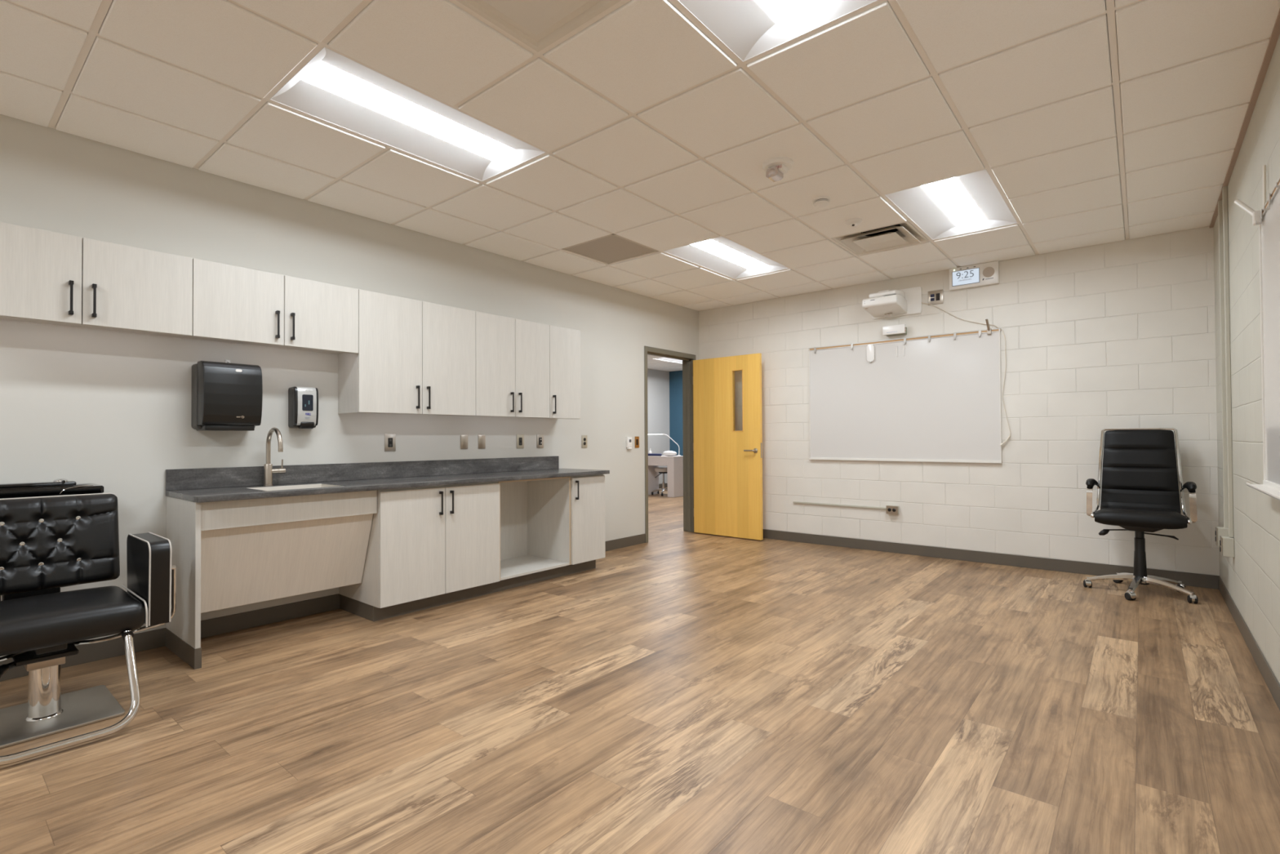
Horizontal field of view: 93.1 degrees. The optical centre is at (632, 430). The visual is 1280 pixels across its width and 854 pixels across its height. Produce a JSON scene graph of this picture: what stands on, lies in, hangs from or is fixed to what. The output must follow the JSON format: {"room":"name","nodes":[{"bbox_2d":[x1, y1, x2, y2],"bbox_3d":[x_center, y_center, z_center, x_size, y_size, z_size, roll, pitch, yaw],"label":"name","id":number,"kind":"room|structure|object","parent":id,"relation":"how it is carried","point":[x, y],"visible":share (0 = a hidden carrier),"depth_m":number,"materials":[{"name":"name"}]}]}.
{"room":"classroom","nodes":[
{"label":"classroom","id":0,"kind":"room"},
{"bbox_2d":[0,114,698,657],"bbox_3d":[-0.555,-0.292,6.028,0.150,3.050,14.650,-1,-1,40],"label":"wall","id":1,"kind":"structure","parent":0,"point":[112,411],"depth_m":3.73,"materials":[{"name":"paint"}]},
{"bbox_2d":[0,478,103,498],"bbox_3d":[-2.963,0.370,2.807,0.293,0.268,0.748,-1,-1,40],"label":"bowl","id":2,"kind":"object","parent":1,"relation":"attached to","point":[59,486],"visible":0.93,"depth_m":2.91,"materials":[{"name":"black"}]},
{"bbox_2d":[53,478,68,483],"bbox_3d":[-2.867,0.252,3.042,0.060,0.026,0.056,-1,-1,40],"label":"faucet","id":3,"kind":"object","parent":2,"relation":"on","point":[59,480],"depth_m":3.03,"materials":[{"name":"silver metal"}]},
{"bbox_2d":[0,222,192,337],"bbox_3d":[-2.774,-0.728,3.024,0.330,0.424,0.903,-1,-1,40],"label":"upper cabinet","id":4,"kind":"object","parent":1,"relation":"attached to","point":[47,277],"visible":1,"depth_m":2.97,"materials":[{"name":"wood"}]},
{"bbox_2d":[191,360,262,431],"bbox_3d":[-2.379,-0.212,3.563,0.229,0.421,0.300,-1,-1,40],"label":"paper towel dispenser","id":5,"kind":"object","parent":1,"relation":"attached to","point":[226,396],"visible":1,"depth_m":3.48,"materials":[{"name":"grey plastic"}]},
{"bbox_2d":[177,257,358,354],"bbox_3d":[-2.191,-0.722,3.718,0.330,0.424,0.908,-1,-1,40],"label":"upper cabinet","id":6,"kind":"object","parent":1,"relation":"attached to","point":[232,304],"visible":0.97,"depth_m":3.58,"materials":[{"name":"wood"}]},
{"bbox_2d":[288,386,318,428],"bbox_3d":[-2.134,-0.148,3.938,0.119,0.270,0.144,-1,-1,40],"label":"soap dispenser","id":7,"kind":"object","parent":1,"relation":"attached to","point":[303,402],"visible":1,"depth_m":3.90,"materials":[{"name":"grey plastic"}]},
{"bbox_2d":[0,533,644,681],"bbox_3d":[-2.530,1.161,3.532,0.006,0.102,8.306,-1,-1,40],"label":"baseboard","id":8,"kind":"structure","parent":1,"relation":"attached to","point":[143,641],"depth_m":3.63,"materials":[{"name":"plastic"}]},
{"bbox_2d":[165,456,559,490],"bbox_3d":[-1.664,0.287,4.566,0.019,0.119,3.003,-1,-1,40],"label":"backsplash","id":9,"kind":"structure","parent":1,"relation":"attached to","point":[227,477],"depth_m":4.18,"materials":[{"name":"stone"}]},
{"bbox_2d":[384,433,395,451],"bbox_3d":[-1.775,0.085,4.446,0.010,0.128,0.085,-1,-1,40],"label":"wall outlet","id":10,"kind":"object","parent":1,"relation":"attached to","point":[389,438],"visible":1,"depth_m":4.44,"materials":[{"name":"silver metal"}]},
{"bbox_2d":[387,437,392,447],"bbox_3d":[-1.773,0.085,4.444,0.004,0.068,0.035,-1,-1,40],"label":"receptacle","id":11,"kind":"object","parent":10,"relation":"attached to","point":[389,439],"depth_m":4.44,"materials":[{"name":"black plastic"}]},
{"bbox_2d":[337,288,475,415],"bbox_3d":[-1.603,-0.523,4.413,0.330,0.810,0.913,-1,-1,40],"label":"upper cabinet","id":12,"kind":"object","parent":1,"relation":"attached to","point":[414,356],"visible":0.97,"depth_m":4.25,"materials":[{"name":"wood"}]},
{"bbox_2d":[460,435,467,448],"bbox_3d":[-1.367,0.090,4.932,0.007,0.114,0.070,-1,-1,40],"label":"blank plate","id":13,"kind":"object","parent":1,"relation":"attached to","point":[464,438],"visible":1,"depth_m":4.93,"materials":[{"name":"silver metal"}]},
{"bbox_2d":[478,435,485,448],"bbox_3d":[-1.257,0.091,5.064,0.007,0.114,0.070,-1,-1,40],"label":"blank plate","id":14,"kind":"object","parent":1,"relation":"attached to","point":[482,438],"visible":1,"depth_m":5.06,"materials":[{"name":"silver metal"}]},
{"bbox_2d":[473,311,549,417],"bbox_3d":[-1.063,-0.518,5.054,0.330,0.810,0.762,-1,-1,40],"label":"upper cabinet","id":15,"kind":"object","parent":1,"relation":"attached to","point":[513,354],"visible":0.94,"depth_m":4.94,"materials":[{"name":"wood"}]},
{"bbox_2d":[516,434,524,448],"bbox_3d":[-0.992,0.093,5.377,0.010,0.124,0.080,-1,-1,40],"label":"wall outlet","id":16,"kind":"object","parent":1,"relation":"attached to","point":[520,437],"visible":1,"depth_m":5.37,"materials":[{"name":"silver"}]},
{"bbox_2d":[536,434,543,448],"bbox_3d":[-0.842,0.094,5.554,0.010,0.124,0.080,-1,-1,40],"label":"wall outlet","id":17,"kind":"object","parent":1,"relation":"attached to","point":[540,437],"visible":1,"depth_m":5.55,"materials":[{"name":"silver metal"}]},
{"bbox_2d":[549,324,580,418],"bbox_3d":[-0.696,-0.514,5.490,0.330,0.810,0.376,-1,-1,40],"label":"upper cabinet","id":18,"kind":"object","parent":1,"relation":"attached to","point":[564,343],"visible":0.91,"depth_m":5.39,"materials":[{"name":"wood"}]},
{"bbox_2d":[581,435,586,447],"bbox_3d":[-0.471,0.104,5.996,0.010,0.124,0.076,-1,-1,40],"label":"wall outlet","id":19,"kind":"object","parent":1,"relation":"attached to","point":[584,437],"visible":1,"depth_m":5.99,"materials":[{"name":"silver"}]},
{"bbox_2d":[626,436,631,448],"bbox_3d":[-0.030,0.129,6.504,0.030,0.130,0.076,-1,-1,40],"label":"thermostat","id":20,"kind":"object","parent":1,"relation":"attached to","point":[628,439],"visible":1,"depth_m":6.48,"materials":[{"name":"white plastic"}]},
{"bbox_2d":[635,436,639,448],"bbox_3d":[0.055,0.122,6.618,0.012,0.124,0.070,-1,-1,40],"label":"light switch","id":21,"kind":"object","parent":1,"relation":"attached to","point":[637,438],"visible":1,"depth_m":6.61,"materials":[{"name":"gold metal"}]},
{"bbox_2d":[658,483,667,488],"bbox_3d":[-0.312,1.227,9.667,4.200,0.102,8.750,-1,-1,40],"label":"baseboard","id":22,"kind":"structure","parent":1,"relation":"attached to","point":[660,484],"depth_m":14.11,"materials":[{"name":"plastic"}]},
{"bbox_2d":[644,346,695,542],"bbox_3d":[0.405,0.150,7.161,0.174,2.185,1.005,-1,-1,40],"label":"trim","id":23,"kind":"structure","parent":1,"relation":"attached to","point":[687,359],"depth_m":7.48,"materials":[{"name":"brown paint"}]},
{"bbox_2d":[692,353,763,540],"bbox_3d":[1.100,0.180,7.106,0.934,2.093,0.169,-1,-1,41],"label":"door","id":24,"kind":"structure","parent":1,"relation":"in","point":[728,462],"depth_m":7.07,"materials":[{"name":"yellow wood"}]},
{"bbox_2d":[0,487,1279,853],"bbox_3d":[-0.371,1.230,5.861,9.010,0.001,14.650,-1,-1,40],"label":"floor","id":25,"kind":"structure","parent":0,"point":[682,691],"depth_m":2.44,"materials":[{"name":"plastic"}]},
{"bbox_2d":[0,493,176,764],"bbox_3d":[-2.426,0.745,2.510,0.830,0.904,0.852,-1,-1,40],"label":"salon chair","id":26,"kind":"object","parent":25,"relation":"on","point":[48,544],"visible":1,"depth_m":2.61,"materials":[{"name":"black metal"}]},
{"bbox_2d":[164,489,377,669],"bbox_3d":[-2.114,0.789,3.609,0.552,0.842,0.962,-1,-1,40],"label":"base cabinet","id":27,"kind":"object","parent":25,"relation":"on","point":[228,553],"visible":0.84,"depth_m":3.38,"materials":[{"name":"wood"}]},
{"bbox_2d":[338,481,499,621],"bbox_3d":[-1.485,0.795,4.318,0.600,0.842,0.926,-1,-1,40],"label":"base cabinet","id":28,"kind":"object","parent":25,"relation":"on","point":[428,547],"visible":0.94,"depth_m":4.07,"materials":[{"name":"wood"}]},
{"bbox_2d":[165,456,609,502],"bbox_3d":[-1.419,0.299,4.404,0.603,0.150,3.070,-1,-1,40],"label":"countertop","id":29,"kind":"structure","parent":28,"relation":"on","point":[202,485],"depth_m":4.08,"materials":[{"name":"stone"}]},
{"bbox_2d":[263,427,285,485],"bbox_3d":[-2.165,0.158,3.727,0.234,0.360,0.123,-1,-1,40],"label":"faucet","id":30,"kind":"object","parent":29,"relation":"on","point":[268,470],"visible":1,"depth_m":3.74,"materials":[{"name":"silver metal"}]},
{"bbox_2d":[249,483,342,490],"bbox_3d":[-2.024,0.417,3.655,0.394,0.156,0.469,-1,-1,40],"label":"sink","id":31,"kind":"object","parent":29,"relation":"in","point":[307,486],"visible":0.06,"depth_m":3.80,"materials":[{"name":"white metal"}]},
{"bbox_2d":[492,476,571,592],"bbox_3d":[-0.965,0.801,4.976,0.549,0.842,0.750,-1,-1,40],"label":"base cabinet","id":32,"kind":"object","parent":25,"relation":"on","point":[535,540],"visible":0.49,"depth_m":5.22,"materials":[{"name":"wood"}]},
{"bbox_2d":[564,474,605,575],"bbox_3d":[-0.574,0.804,5.401,0.600,0.842,0.404,-1,-1,40],"label":"base cabinet","id":33,"kind":"object","parent":25,"relation":"on","point":[587,491],"visible":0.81,"depth_m":5.22,"materials":[{"name":"wood"}]},
{"bbox_2d":[651,466,667,495],"bbox_3d":[0.641,1.028,12.402,0.487,0.560,0.489,0,-1,10],"label":"stool","id":34,"kind":"object","parent":25,"relation":"on","point":[663,470],"visible":0.77,"depth_m":12.38,"materials":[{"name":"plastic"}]},
{"bbox_2d":[648,455,683,497],"bbox_3d":[0.627,0.906,12.300,0.875,0.800,0.455,-1,-1,40],"label":"table","id":35,"kind":"object","parent":25,"relation":"on","point":[674,464],"visible":0.61,"depth_m":12.01,"materials":[{"name":"grey laminate"}]},
{"bbox_2d":[648,453,662,456],"bbox_3d":[0.413,0.481,12.252,0.461,0.049,0.050,-1,-1,40],"label":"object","id":36,"kind":"object","parent":35,"relation":"on","point":[649,454],"visible":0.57,"depth_m":12.19,"materials":[{"name":"blue"}]},
{"bbox_2d":[648,433,680,456],"bbox_3d":[0.593,0.283,12.347,0.856,0.448,0.130,-1,-1,28],"label":"desk lamp","id":37,"kind":"object","parent":35,"relation":"on","point":[678,455],"visible":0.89,"depth_m":12.19,"materials":[{"name":"white plastic"}]},
{"bbox_2d":[662,450,676,456],"bbox_3d":[0.750,0.448,12.079,0.336,0.109,0.144,-1,-1,40],"label":"cushion","id":38,"kind":"object","parent":35,"relation":"on","point":[669,453],"visible":1,"depth_m":12.02,"materials":[{"name":"white fabric"}]},
{"bbox_2d":[1083,427,1198,603],"bbox_3d":[3.737,0.584,4.485,0.650,1.215,0.691,-1,-1,40],"label":"office chair","id":39,"kind":"object","parent":25,"relation":"on","point":[1140,494],"visible":1,"depth_m":4.58,"materials":[{"name":"black leather"}]},
{"bbox_2d":[0,0,1279,311],"bbox_3d":[-0.412,-1.708,2.489,4.660,0.310,9.400,-1,-1,40],"label":"ceiling","id":40,"kind":"structure","parent":0,"point":[652,132],"depth_m":2.96,"materials":[{"name":"tile"}]},
{"bbox_2d":[269,43,545,181],"bbox_3d":[-1.090,-1.617,3.106,0.588,0.130,1.197,-1,-1,40],"label":"ceiling light","id":41,"kind":"object","parent":40,"relation":"attached to","point":[332,87],"visible":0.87,"depth_m":3.06,"materials":[{"name":"white plastic"}]},
{"bbox_2d":[456,0,621,52],"bbox_3d":[-0.353,-1.571,2.087,0.584,0.025,0.584,-1,-1,40],"label":"ceiling vent","id":42,"kind":"object","parent":40,"relation":"in","point":[538,24],"visible":1,"depth_m":2.28,"materials":[{"name":"beige metal"}]},
{"bbox_2d":[562,233,658,264],"bbox_3d":[-0.182,-1.534,5.130,0.584,0.008,0.584,-1,-1,40],"label":"ceiling vent","id":43,"kind":"object","parent":40,"relation":"in","point":[611,248],"visible":0.91,"depth_m":5.12,"materials":[{"name":"beige"}]},
{"bbox_2d":[664,235,789,279],"bbox_3d":[0.873,-1.597,5.438,0.588,0.130,1.197,-1,-1,40],"label":"ceiling light","id":44,"kind":"object","parent":40,"relation":"attached to","point":[721,255],"visible":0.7,"depth_m":5.49,"materials":[{"name":"white plastic"}]},
{"bbox_2d":[676,0,878,62],"bbox_3d":[0.310,-1.639,1.929,0.588,0.130,1.197,-1,-1,40],"label":"ceiling light","id":45,"kind":"object","parent":40,"relation":"attached to","point":[748,28],"visible":1,"depth_m":2.34,"materials":[{"name":"white plastic"}]},
{"bbox_2d":[762,156,793,182],"bbox_3d":[0.844,-1.502,3.508,0.176,0.088,0.176,-1,-1,40],"label":"fire alarm strobe","id":46,"kind":"object","parent":40,"relation":"attached to","point":[775,168],"visible":1,"depth_m":3.47,"materials":[{"name":"white plastic"}]},
{"bbox_2d":[812,195,830,208],"bbox_3d":[1.260,-1.519,4.034,0.112,0.046,0.112,-1,-1,40],"label":"smoke detector","id":47,"kind":"object","parent":40,"relation":"attached to","point":[821,202],"visible":1,"depth_m":4.00,"materials":[{"name":"white plastic"}]},
{"bbox_2d":[845,217,862,227],"bbox_3d":[1.623,-1.515,4.434,0.116,0.047,0.116,-1,-1,40],"label":"sensor","id":48,"kind":"object","parent":40,"relation":"attached to","point":[853,222],"visible":1,"depth_m":4.41,"materials":[{"name":"white plastic"}]},
{"bbox_2d":[831,221,928,254],"bbox_3d":[2.002,-1.633,4.887,0.580,0.224,0.580,-1,-1,40],"label":"ceiling vent","id":49,"kind":"object","parent":40,"relation":"in","point":[895,235],"visible":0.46,"depth_m":4.91,"materials":[{"name":"beige metal"}]},
{"bbox_2d":[884,168,1017,239],"bbox_3d":[2.272,-1.619,4.261,0.588,0.130,1.197,-1,-1,40],"label":"ceiling light","id":50,"kind":"object","parent":40,"relation":"attached to","point":[970,202],"visible":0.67,"depth_m":4.27,"materials":[{"name":"white plastic"}]},
{"bbox_2d":[647,368,669,484],"bbox_3d":[-1.984,-0.221,11.085,0.150,3.050,8.750,-1,-1,40],"label":"wall","id":51,"kind":"structure","parent":0,"point":[658,381],"depth_m":14.07,"materials":[{"name":"grey paint"}]},
{"bbox_2d":[647,354,682,371],"bbox_3d":[-0.323,-1.617,9.700,4.210,0.310,8.750,-1,-1,40],"label":"ceiling","id":52,"kind":"structure","parent":0,"point":[653,362],"depth_m":13.01,"materials":[{"name":"tile"}]},
{"bbox_2d":[657,357,682,362],"bbox_3d":[1.037,-1.511,12.324,0.588,0.130,1.197,-1,-1,40],"label":"ceiling light","id":53,"kind":"object","parent":52,"relation":"attached to","point":[662,358],"visible":0.07,"depth_m":12.41,"materials":[{"name":"white plastic"}]},
{"bbox_2d":[669,370,683,455],"bbox_3d":[2.487,-0.218,13.139,4.350,3.050,0.150,-1,-1,40],"label":"wall","id":54,"kind":"structure","parent":0,"point":[675,377],"depth_m":14.26,"materials":[{"name":"blue paint"}]},
{"bbox_2d":[698,208,1219,575],"bbox_3d":[2.762,-0.308,6.080,4.860,3.050,0.200,-1,-1,40],"label":"wall","id":55,"kind":"structure","parent":0,"point":[1120,334],"depth_m":5.30,"materials":[{"name":"white brick"}]},
{"bbox_2d":[793,501,886,509],"bbox_3d":[2.181,0.786,6.415,1.012,0.020,0.020,-1,-1,40],"label":"cable raceway","id":56,"kind":"object","parent":55,"relation":"attached to","point":[796,502],"visible":1,"depth_m":6.38,"materials":[{"name":"beige paint"}]},
{"bbox_2d":[862,286,921,319],"bbox_3d":[2.522,-1.274,5.912,0.472,0.262,0.376,-1,-1,40],"label":"projector","id":57,"kind":"object","parent":55,"relation":"attached to","point":[895,303],"visible":1,"depth_m":5.90,"materials":[{"name":"white plastic"}]},
{"bbox_2d":[921,302,1001,329],"bbox_3d":[3.072,-1.081,5.680,0.670,0.351,0.011,-1,-1,40],"label":"cable","id":58,"kind":"object","parent":57,"relation":"hanging from","point":[922,302],"visible":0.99,"depth_m":5.69,"materials":[{"name":"beige plastic"}]},
{"bbox_2d":[886,505,898,514],"bbox_3d":[2.598,0.786,6.042,0.111,0.082,0.053,-1,-1,40],"label":"outlet box","id":59,"kind":"object","parent":55,"relation":"attached to","point":[891,509],"visible":1,"depth_m":6.02,"materials":[{"name":"beige paint"}]},
{"bbox_2d":[882,324,906,336],"bbox_3d":[2.612,-1.000,6.024,0.210,0.092,0.085,-1,-1,40],"label":"control box","id":60,"kind":"object","parent":55,"relation":"attached to","point":[895,330],"visible":1,"depth_m":5.99,"materials":[{"name":"white plastic"}]},
{"bbox_2d":[808,319,1002,463],"bbox_3d":[2.609,-0.350,6.017,1.820,1.306,0.093,-1,-1,40],"label":"whiteboard","id":61,"kind":"object","parent":55,"relation":"attached to","point":[940,401],"visible":1,"depth_m":5.95,"materials":[{"name":"white plastic"}]},
{"bbox_2d":[866,344,875,362],"bbox_3d":[2.438,-0.791,6.193,0.076,0.185,0.022,-1,-1,40],"label":"remote","id":62,"kind":"object","parent":61,"relation":"attached to","point":[870,348],"visible":1,"depth_m":6.18,"materials":[{"name":"white plastic"}]},
{"bbox_2d":[896,345,904,356],"bbox_3d":[2.662,-0.794,6.013,0.075,0.110,0.008,-1,-1,40],"label":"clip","id":63,"kind":"object","parent":61,"relation":"attached to","point":[903,345],"visible":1,"depth_m":5.99,"materials":[{"name":"white plastic"}]},
{"bbox_2d":[808,457,1002,463],"bbox_3d":[2.633,0.290,6.033,1.812,0.026,0.029,-1,-1,40],"label":"marker tray","id":64,"kind":"object","parent":61,"relation":"on","point":[956,460],"depth_m":5.85,"materials":[{"name":"white metal"}]},
{"bbox_2d":[1000,329,1010,445],"bbox_3d":[3.344,-0.389,5.438,0.086,1.053,0.032,-1,-1,29],"label":"pull cord","id":65,"kind":"object","parent":61,"relation":"hanging from","point":[1009,436],"visible":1,"depth_m":5.44,"materials":[{"name":"white fabric"}]},
{"bbox_2d":[928,289,942,305],"bbox_3d":[2.915,-1.283,5.822,0.134,0.134,0.010,-1,-1,40],"label":"data plate","id":66,"kind":"object","parent":55,"relation":"attached to","point":[935,297],"visible":1,"depth_m":5.82,"materials":[{"name":"silver metal"}]},
{"bbox_2d":[935,293,939,300],"bbox_3d":[2.930,-1.284,5.805,0.034,0.068,0.003,-1,-1,40],"label":"receptacle","id":67,"kind":"object","parent":66,"relation":"attached to","point":[937,295],"depth_m":5.81,"materials":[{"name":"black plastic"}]},
{"bbox_2d":[949,261,999,290],"bbox_3d":[3.154,-1.429,5.595,0.405,0.202,0.050,-1,-1,40],"label":"clock display","id":68,"kind":"object","parent":55,"relation":"attached to","point":[984,273],"visible":1,"depth_m":5.57,"materials":[{"name":"white plastic"}]},
{"bbox_2d":[982,266,994,277],"bbox_3d":[3.236,-1.441,5.500,0.094,0.094,0.003,-1,-1,40],"label":"speaker grille","id":69,"kind":"object","parent":68,"relation":"attached to","point":[988,272],"depth_m":5.50,"materials":[{"name":"fabric"}]},
{"bbox_2d":[763,528,1218,589],"bbox_3d":[2.627,1.166,6.047,4.648,0.102,0.006,-1,-1,40],"label":"baseboard","id":70,"kind":"structure","parent":55,"relation":"attached to","point":[1204,580],"depth_m":5.49,"materials":[{"name":"plastic"}]},
{"bbox_2d":[1213,35,1279,684],"bbox_3d":[1.455,-0.367,0.907,0.200,3.050,9.400,-1,-1,40],"label":"wall","id":71,"kind":"structure","parent":0,"point":[1251,578],"depth_m":3.12,"materials":[{"name":"white paint"}]},
{"bbox_2d":[1214,526,1228,546],"bbox_3d":[3.947,0.706,4.055,0.064,0.124,0.080,-1,-1,40],"label":"outlet box","id":72,"kind":"object","parent":71,"relation":"attached to","point":[1220,531],"visible":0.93,"depth_m":4.04,"materials":[{"name":"beige paint"}]},
{"bbox_2d":[1217,200,1228,528],"bbox_3d":[3.957,-0.455,4.056,0.022,2.219,0.044,-1,-1,40],"label":"cable raceway","id":73,"kind":"object","parent":71,"relation":"attached to","point":[1220,202],"visible":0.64,"depth_m":4.04,"materials":[{"name":"beige paint"}]},
{"bbox_2d":[1219,535,1234,557],"bbox_3d":[3.751,0.729,3.821,0.064,0.124,0.080,-1,-1,40],"label":"outlet box","id":74,"kind":"object","parent":71,"relation":"attached to","point":[1226,548],"visible":1,"depth_m":3.79,"materials":[{"name":"beige paint"}]},
{"bbox_2d":[1222,186,1233,537],"bbox_3d":[3.767,-0.449,3.830,0.022,2.234,0.044,-1,-1,40],"label":"cable raceway","id":75,"kind":"object","parent":71,"relation":"attached to","point":[1224,189],"visible":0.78,"depth_m":3.81,"materials":[{"name":"beige paint"}]},
{"bbox_2d":[1209,8,1279,227],"bbox_3d":[1.363,-1.579,0.994,0.022,0.021,9.400,-1,-1,40],"label":"trim","id":76,"kind":"structure","parent":71,"relation":"attached to","point":[1275,34],"depth_m":2.87,"materials":[{"name":"beige"}]},
{"bbox_2d":[1218,575,1279,710],"bbox_3d":[1.383,1.108,0.955,0.006,0.102,9.400,-1,-1,40],"label":"baseboard","id":77,"kind":"structure","parent":71,"relation":"attached to","point":[1268,676],"depth_m":3.13,"materials":[{"name":"plastic"}]},
{"bbox_2d":[1234,177,1279,500],"bbox_3d":[2.027,-0.419,1.817,0.093,1.313,2.497,-1,-1,40],"label":"whiteboard","id":78,"kind":"object","parent":71,"relation":"attached to","point":[1268,220],"visible":1,"depth_m":2.55,"materials":[{"name":"white ceramic"}]},
{"bbox_2d":[1246,480,1279,500],"bbox_3d":[2.022,0.224,1.784,0.074,0.026,2.440,-1,-1,40],"label":"marker tray","id":79,"kind":"object","parent":78,"relation":"on","point":[1271,488],"depth_m":2.47,"materials":[{"name":"white"}]},
{"bbox_2d":[1262,164,1266,211],"bbox_3d":[2.757,-1.057,2.640,0.012,0.200,0.010,-1,-1,40],"label":"cord","id":80,"kind":"object","parent":78,"relation":"attached to","point":[1264,166],"visible":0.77,"depth_m":2.64,"materials":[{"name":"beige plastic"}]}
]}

